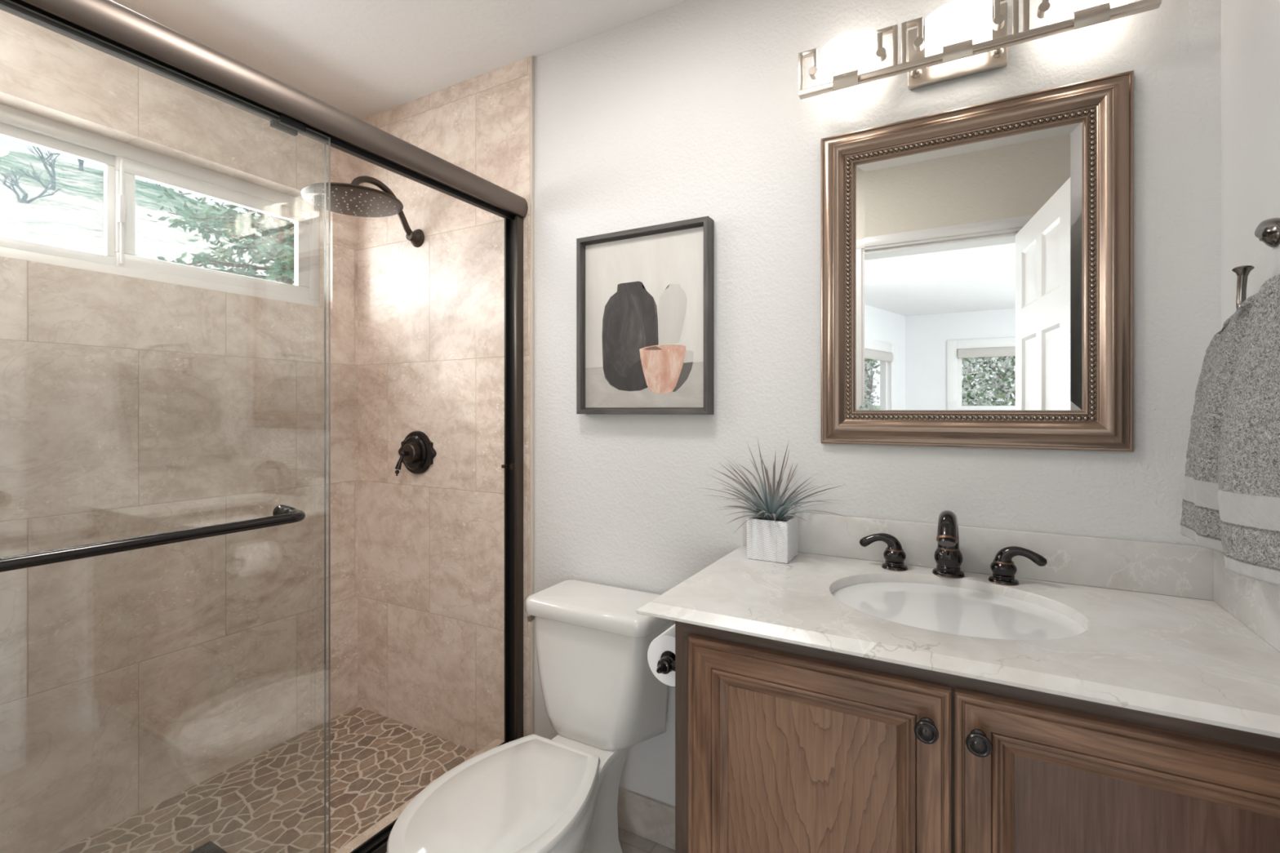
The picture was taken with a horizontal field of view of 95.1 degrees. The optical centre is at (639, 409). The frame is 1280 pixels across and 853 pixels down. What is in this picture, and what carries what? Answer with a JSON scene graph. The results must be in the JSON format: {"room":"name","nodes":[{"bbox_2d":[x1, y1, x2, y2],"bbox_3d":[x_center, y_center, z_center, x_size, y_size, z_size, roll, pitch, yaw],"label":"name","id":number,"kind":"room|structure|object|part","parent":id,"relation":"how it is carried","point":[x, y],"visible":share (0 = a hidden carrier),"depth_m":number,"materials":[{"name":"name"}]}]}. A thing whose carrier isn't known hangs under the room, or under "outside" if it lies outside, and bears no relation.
{"room":"bathroom","nodes":[
{"label":"bathroom","id":0,"kind":"room"},
{"bbox_2d":[0,149,294,284],"bbox_3d":[-24.442,-4.771,18.191,52.000,13.011,75.000,0,0,29],"label":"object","id":1,"kind":"object","parent":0,"point":[71,218],"visible":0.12,"depth_m":17.71,"materials":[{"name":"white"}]},
{"bbox_2d":[0,167,63,203],"bbox_3d":[-16.746,-5.868,16.066,1.126,1.556,1.506,0,0,29],"label":"oak tree","id":2,"kind":"object","parent":1,"relation":"on","point":[24,200],"visible":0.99,"depth_m":15.89,"materials":[{"name":"grey plant"}]},
{"bbox_2d":[14,145,60,190],"bbox_3d":[-20.110,-8.062,19.622,1.529,2.314,1.129,0,0,29],"label":"oak tree","id":3,"kind":"object","parent":1,"relation":"on","point":[42,157],"visible":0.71,"depth_m":19.68,"materials":[{"name":"grey plant"}]},
{"bbox_2d":[77,158,84,171],"bbox_3d":[-24.117,-11.047,25.186,1.105,2.073,1.538,0,0,-22],"label":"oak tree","id":4,"kind":"object","parent":1,"relation":"on","point":[80,161],"visible":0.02,"depth_m":25.51,"materials":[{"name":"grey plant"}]},
{"bbox_2d":[134,186,294,284],"bbox_3d":[-5.306,-1.843,8.552,4.192,6.635,4.748,0,0,-32],"label":"evergreen tree","id":5,"kind":"object","parent":1,"relation":"on","point":[281,246],"visible":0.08,"depth_m":7.88,"materials":[{"name":"green plant"}]},
{"bbox_2d":[0,9,357,852],"bbox_3d":[-1.607,0.074,1.750,0.200,2.492,1.570,0,0,29],"label":"wall","id":6,"kind":"structure","parent":0,"point":[131,681],"depth_m":1.80,"materials":[{"name":"stone"}]},
{"bbox_2d":[0,103,319,306],"bbox_3d":[-1.615,-0.602,1.782,0.126,0.420,1.278,0,0,29],"label":"window","id":7,"kind":"structure","parent":6,"relation":"in","point":[122,162],"depth_m":1.82,"materials":[{"name":"white plastic"}]},
{"bbox_3d":[-1.745,-0.600,1.521,0.024,0.339,0.620,0,0,29],"label":"sash","id":8,"kind":"part","parent":7,"relation":"part of","materials":[{"name":"white plastic"}]},
{"bbox_3d":[-1.444,-0.600,2.034,0.024,0.339,0.596,0,0,29],"label":"sliding sash","id":9,"kind":"part","parent":7,"relation":"part of","materials":[{"name":"white plastic"}]},
{"bbox_2d":[57,706,477,852],"bbox_3d":[-1.158,1.262,1.575,0.755,0.117,1.440,0,0,29],"label":"floor","id":10,"kind":"structure","parent":0,"point":[272,801],"depth_m":1.83,"materials":[{"name":"stone"}]},
{"bbox_2d":[189,840,227,852],"bbox_3d":[-1.175,1.201,1.556,0.110,0.004,0.110,0,0,29],"label":"floor drain","id":11,"kind":"object","parent":10,"relation":"on","point":[208,847],"visible":1,"depth_m":1.60,"materials":[{"name":"grey metal"}]},
{"bbox_2d":[111,0,688,119],"bbox_3d":[-0.388,-1.222,1.148,2.917,0.100,1.700,0,0,29],"label":"ceiling","id":12,"kind":"structure","parent":0,"point":[362,59],"depth_m":1.82,"materials":[{"name":"white paint"}]},
{"bbox_2d":[617,827,675,852],"bbox_3d":[0.095,1.295,0.879,1.812,0.050,1.700,0,0,29],"label":"floor","id":13,"kind":"structure","parent":0,"point":[629,842],"depth_m":1.71,"materials":[{"name":"tile"}]},
{"bbox_2d":[386,579,673,852],"bbox_3d":[-0.248,0.901,1.420,0.401,0.738,0.784,0,0,29],"label":"toilet","id":14,"kind":"object","parent":13,"relation":"on","point":[602,697],"visible":0.95,"depth_m":1.51,"materials":[{"name":"ceramic"}]},
{"bbox_3d":[-0.309,0.861,1.283,0.360,0.022,0.486,0,0,29],"label":"seat lid","id":15,"kind":"part","parent":14,"relation":"part of","materials":[{"name":"ceramic"}]},
{"bbox_3d":[-0.292,0.599,1.729,0.021,0.029,0.100,0,0,34],"label":"flush lever","id":16,"kind":"part","parent":14,"relation":"part of","materials":[{"name":"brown metal"}]},
{"bbox_3d":[-0.309,0.885,1.283,0.354,0.021,0.482,0,0,29],"label":"seat","id":17,"kind":"part","parent":14,"relation":"part of","materials":[{"name":"plastic"}]},
{"bbox_3d":[-0.265,1.084,1.363,0.344,0.372,0.644,0,0,29],"label":"bowl","id":18,"kind":"part","parent":14,"relation":"part of","materials":[{"name":"ceramic"}]},
{"bbox_3d":[-0.111,0.556,1.663,0.398,0.048,0.225,0,0,29],"label":"tank lid","id":19,"kind":"part","parent":14,"relation":"part of","materials":[{"name":"ceramic"}]},
{"bbox_3d":[-0.111,0.742,1.665,0.382,0.333,0.210,0,0,29],"label":"tank","id":20,"kind":"part","parent":14,"relation":"part of","materials":[{"name":"ceramic"}]},
{"bbox_2d":[675,621,1279,852],"bbox_3d":[0.581,0.829,1.096,0.909,0.882,0.586,0,0,29],"label":"vanity cabinet","id":21,"kind":"object","parent":13,"relation":"on","point":[781,747],"visible":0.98,"depth_m":0.88,"materials":[{"name":"brown wood"}]},
{"bbox_2d":[656,653,675,674],"bbox_3d":[0.101,0.504,1.209,0.066,0.042,0.208,0,0,29],"label":"toilet paper holder","id":22,"kind":"object","parent":21,"relation":"attached to","point":[666,664],"visible":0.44,"depth_m":1.14,"materials":[{"name":"brown metal"}]},
{"bbox_2d":[647,624,675,686],"bbox_3d":[0.083,0.504,1.218,0.101,0.101,0.100,0,0,29],"label":"toilet paper roll","id":23,"kind":"object","parent":22,"relation":"on","point":[664,645],"visible":0.35,"depth_m":1.19,"materials":[{"name":"paper"}]},
{"bbox_3d":[0.280,0.781,0.981,0.286,0.588,0.008,0,0,29],"label":"door panel","id":24,"kind":"part","parent":21,"relation":"part of","materials":[{"name":"brown wood"}]},
{"bbox_3d":[0.277,0.781,0.976,0.426,0.728,0.021,0,0,29],"label":"door","id":25,"kind":"part","parent":21,"relation":"part of","materials":[{"name":"brown wood"}]},
{"bbox_3d":[0.423,0.473,0.866,0.033,0.033,0.030,0,0,29],"label":"knob","id":26,"kind":"part","parent":21,"relation":"part of","materials":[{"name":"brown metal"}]},
{"bbox_2d":[635,545,1279,737],"bbox_3d":[0.557,0.377,1.121,0.978,0.021,0.564,0,0,29],"label":"countertop","id":27,"kind":"structure","parent":21,"relation":"on","point":[1188,659],"depth_m":0.95,"materials":[{"name":"beige stone"}]},
{"bbox_2d":[703,440,854,563],"bbox_3d":[0.308,0.217,1.417,0.404,0.300,0.247,0,0,29],"label":"potted plant","id":28,"kind":"object","parent":27,"relation":"on","point":[772,535],"visible":1,"depth_m":1.43,"materials":[{"name":"green plant"}]},
{"bbox_3d":[0.330,0.317,1.458,0.103,0.099,0.101,0,0,29],"label":"pot","id":29,"kind":"part","parent":28,"relation":"part of","materials":[{"name":"white ceramic"}]},
{"bbox_2d":[859,533,907,571],"bbox_3d":[0.568,0.328,1.367,0.104,0.078,0.056,0,0,29],"label":"lever","id":30,"kind":"object","parent":27,"relation":"on","point":[894,555],"visible":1,"depth_m":1.34,"materials":[{"name":"brown metal"}]},
{"bbox_3d":[0.563,0.306,1.369,0.094,0.036,0.035,0,0,29],"label":"handle","id":31,"kind":"part","parent":30,"relation":"part of","materials":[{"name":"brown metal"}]},
{"bbox_2d":[932,510,964,578],"bbox_3d":[0.662,0.292,1.260,0.064,0.150,0.164,0,0,29],"label":"faucet spout","id":32,"kind":"object","parent":27,"relation":"on","point":[948,556],"visible":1,"depth_m":1.28,"materials":[{"name":"brown metal"}]},
{"bbox_3d":[0.660,0.263,1.257,0.043,0.092,0.150,0,0,29],"label":"spout","id":33,"kind":"part","parent":32,"relation":"part of","materials":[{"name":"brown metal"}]},
{"bbox_2d":[831,582,1085,639],"bbox_3d":[0.591,0.464,1.125,0.492,0.152,0.419,0,0,29],"label":"sink basin","id":34,"kind":"object","parent":27,"relation":"in","point":[934,607],"visible":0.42,"depth_m":1.12,"materials":[{"name":"white ceramic"}]},
{"bbox_2d":[988,546,1047,586],"bbox_3d":[0.794,0.328,1.234,0.104,0.078,0.056,0,0,29],"label":"lever","id":35,"kind":"object","parent":27,"relation":"on","point":[1003,569],"visible":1,"depth_m":1.23,"materials":[{"name":"brown metal"}]},
{"bbox_3d":[0.799,0.306,1.232,0.094,0.036,0.035,0,0,29],"label":"handle","id":36,"kind":"part","parent":35,"relation":"part of","materials":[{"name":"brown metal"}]},
{"bbox_3d":[0.482,0.473,0.833,0.033,0.033,0.030,0,0,29],"label":"knob","id":37,"kind":"part","parent":21,"relation":"part of","materials":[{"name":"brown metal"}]},
{"bbox_3d":[0.653,0.781,0.767,0.424,0.728,0.021,0,0,29],"label":"door","id":38,"kind":"part","parent":21,"relation":"part of","materials":[{"name":"brown wood"}]},
{"bbox_3d":[0.656,0.781,0.772,0.284,0.588,0.008,0,0,29],"label":"door panel","id":39,"kind":"part","parent":21,"relation":"part of","materials":[{"name":"brown wood"}]},
{"bbox_2d":[357,0,1221,806],"bbox_3d":[-0.010,0.074,1.828,2.917,2.492,0.143,0,0,29],"label":"wall","id":40,"kind":"structure","parent":0,"point":[691,108],"depth_m":1.71,"materials":[{"name":"white paint"}]},
{"bbox_2d":[0,6,325,852],"bbox_3d":[-0.934,0.234,1.073,0.012,1.756,0.749,0,0,29],"label":"sliding glass panel","id":41,"kind":"object","parent":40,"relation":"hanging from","point":[273,123],"visible":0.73,"depth_m":1.40,"materials":[{"name":"clear glass"}]},
{"bbox_2d":[0,0,330,852],"bbox_3d":[-0.867,0.234,1.030,0.108,1.756,0.739,0,0,29],"label":"sliding glass panel","id":42,"kind":"object","parent":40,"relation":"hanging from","point":[282,514],"visible":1,"depth_m":1.13,"materials":[{"name":"clear glass"}]},
{"bbox_2d":[0,0,528,852],"bbox_3d":[-0.758,0.209,1.345,0.092,1.840,1.427,0,0,29],"label":"shower door frame","id":43,"kind":"object","parent":40,"relation":"attached to","point":[109,21],"visible":0.85,"depth_m":1.49,"materials":[{"name":"brown metal"}]},
{"bbox_3d":[-0.758,-0.675,1.344,0.092,0.071,1.424,0,0,29],"label":"rail","id":44,"kind":"part","parent":43,"relation":"part of","materials":[{"name":"brown metal"}]},
{"bbox_2d":[301,175,424,247],"bbox_3d":[-0.937,-0.708,2.021,0.310,0.196,0.420,0,0,29],"label":"shower","id":45,"kind":"object","parent":40,"relation":"attached to","point":[353,198],"visible":0.97,"depth_m":1.98,"materials":[{"name":"brown metal"}]},
{"bbox_3d":[-0.963,-0.715,1.973,0.310,0.038,0.310,0,0,29],"label":"spray plate","id":46,"kind":"part","parent":45,"relation":"part of","materials":[{"name":"brown metal"}]},
{"bbox_3d":[-0.903,-0.719,2.081,0.023,0.174,0.271,0,0,29],"label":"shower arm","id":47,"kind":"part","parent":45,"relation":"part of","materials":[{"name":"brown metal"}]},
{"bbox_2d":[395,431,436,475],"bbox_3d":[-0.858,0.162,2.167,0.200,0.164,0.088,0,0,29],"label":"shower valve","id":48,"kind":"object","parent":40,"relation":"attached to","point":[417,452],"visible":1,"depth_m":2.17,"materials":[{"name":"brown metal"}]},
{"bbox_3d":[-0.875,0.198,2.150,0.035,0.092,0.043,0,0,29],"label":"lever","id":49,"kind":"part","parent":48,"relation":"part of","materials":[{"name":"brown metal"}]},
{"bbox_2d":[334,738,504,852],"bbox_3d":[-0.769,1.200,1.352,0.157,0.141,1.427,0,0,29],"label":"shower curb","id":50,"kind":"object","parent":40,"relation":"attached to","point":[367,834],"depth_m":1.59,"materials":[{"name":"stone"}]},
{"bbox_2d":[529,56,533,734],"bbox_3d":[-0.359,0.049,1.948,0.009,2.442,0.013,0,0,29],"label":"trim","id":51,"kind":"structure","parent":40,"relation":"attached to","point":[531,58],"depth_m":1.94,"materials":[{"name":"tile"}]},
{"bbox_2d":[576,216,713,414],"bbox_3d":[0.005,-0.258,1.728,0.438,0.544,0.042,0,0,29],"label":"framed picture","id":52,"kind":"object","parent":40,"relation":"attached to","point":[645,295],"visible":1,"depth_m":1.72,"materials":[{"name":"beige paper"}]},
{"bbox_2d":[617,786,675,850],"bbox_3d":[-0.013,1.211,1.756,0.771,0.118,0.012,0,0,29],"label":"baseboard","id":53,"kind":"structure","parent":40,"relation":"attached to","point":[646,817],"depth_m":1.73,"materials":[{"name":"tile"}]},
{"bbox_2d":[821,70,1133,452],"bbox_3d":[0.727,-0.301,1.331,0.619,0.774,0.034,0,0,29],"label":"wall mirror","id":54,"kind":"object","parent":40,"relation":"attached to","point":[977,260],"visible":1,"depth_m":1.31,"materials":[{"name":"brown metal"}]},
{"bbox_2d":[856,121,1082,410],"bbox_3d":[0.730,-0.301,1.337,0.451,0.606,0.001,0,0,29],"label":"mirror glass","id":55,"kind":"object","parent":54,"relation":"attached to","point":[969,249],"depth_m":1.32,"materials":[{"name":"silver mirror"}]},
{"bbox_2d":[742,508,1213,600],"bbox_3d":[0.699,0.316,1.355,0.956,0.101,0.019,0,0,29],"label":"backsplash","id":56,"kind":"structure","parent":40,"relation":"attached to","point":[1177,570],"depth_m":1.25,"materials":[{"name":"beige stone"}]},
{"bbox_2d":[798,0,1161,99],"bbox_3d":[0.704,-0.822,1.297,0.679,0.146,0.117,0,0,29],"label":"vanity light","id":57,"kind":"object","parent":40,"relation":"attached to","point":[960,38],"visible":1,"depth_m":1.29,"materials":[{"name":"silver metal"}]},
{"bbox_3d":[0.495,-0.831,1.393,0.131,0.110,0.040,0,0,29],"label":"lamp shade","id":58,"kind":"part","parent":57,"relation":"part of","materials":[{"name":"white glass"}]},
{"bbox_3d":[0.696,-0.831,1.282,0.131,0.110,0.040,0,0,29],"label":"lamp shade","id":59,"kind":"part","parent":57,"relation":"part of","materials":[{"name":"white glass"}]},
{"bbox_3d":[0.896,-0.831,1.171,0.131,0.110,0.040,0,0,29],"label":"lamp shade","id":60,"kind":"part","parent":57,"relation":"part of","materials":[{"name":"white glass"}]},
{"bbox_2d":[1180,273,1279,586],"bbox_3d":[0.945,0.025,0.936,0.087,0.431,0.448,0,0,29],"label":"hand towel","id":61,"kind":"object","parent":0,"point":[1231,492],"visible":1,"depth_m":0.84,"materials":[{"name":"grey fabric"}]},
{"bbox_2d":[1221,0,1279,329],"bbox_3d":[0.798,0.074,0.414,0.130,2.492,1.570,0,0,29],"label":"wall","id":62,"kind":"structure","parent":0,"point":[1251,28],"depth_m":1.02,"materials":[{"name":"white paint"}]},
{"bbox_2d":[1213,550,1279,652],"bbox_3d":[0.976,0.316,0.887,0.016,0.101,0.528,0,0,29],"label":"backsplash","id":63,"kind":"structure","parent":62,"relation":"attached to","point":[1255,603],"depth_m":0.98,"materials":[{"name":"beige stone"}]},
{"bbox_2d":[1231,217,1279,309],"bbox_3d":[0.949,-0.219,0.873,0.053,0.163,0.201,0,0,29],"label":"towel holder","id":64,"kind":"object","parent":62,"relation":"attached to","point":[1268,231],"visible":0.73,"depth_m":0.93,"materials":[{"name":"silver metal"}]}
]}

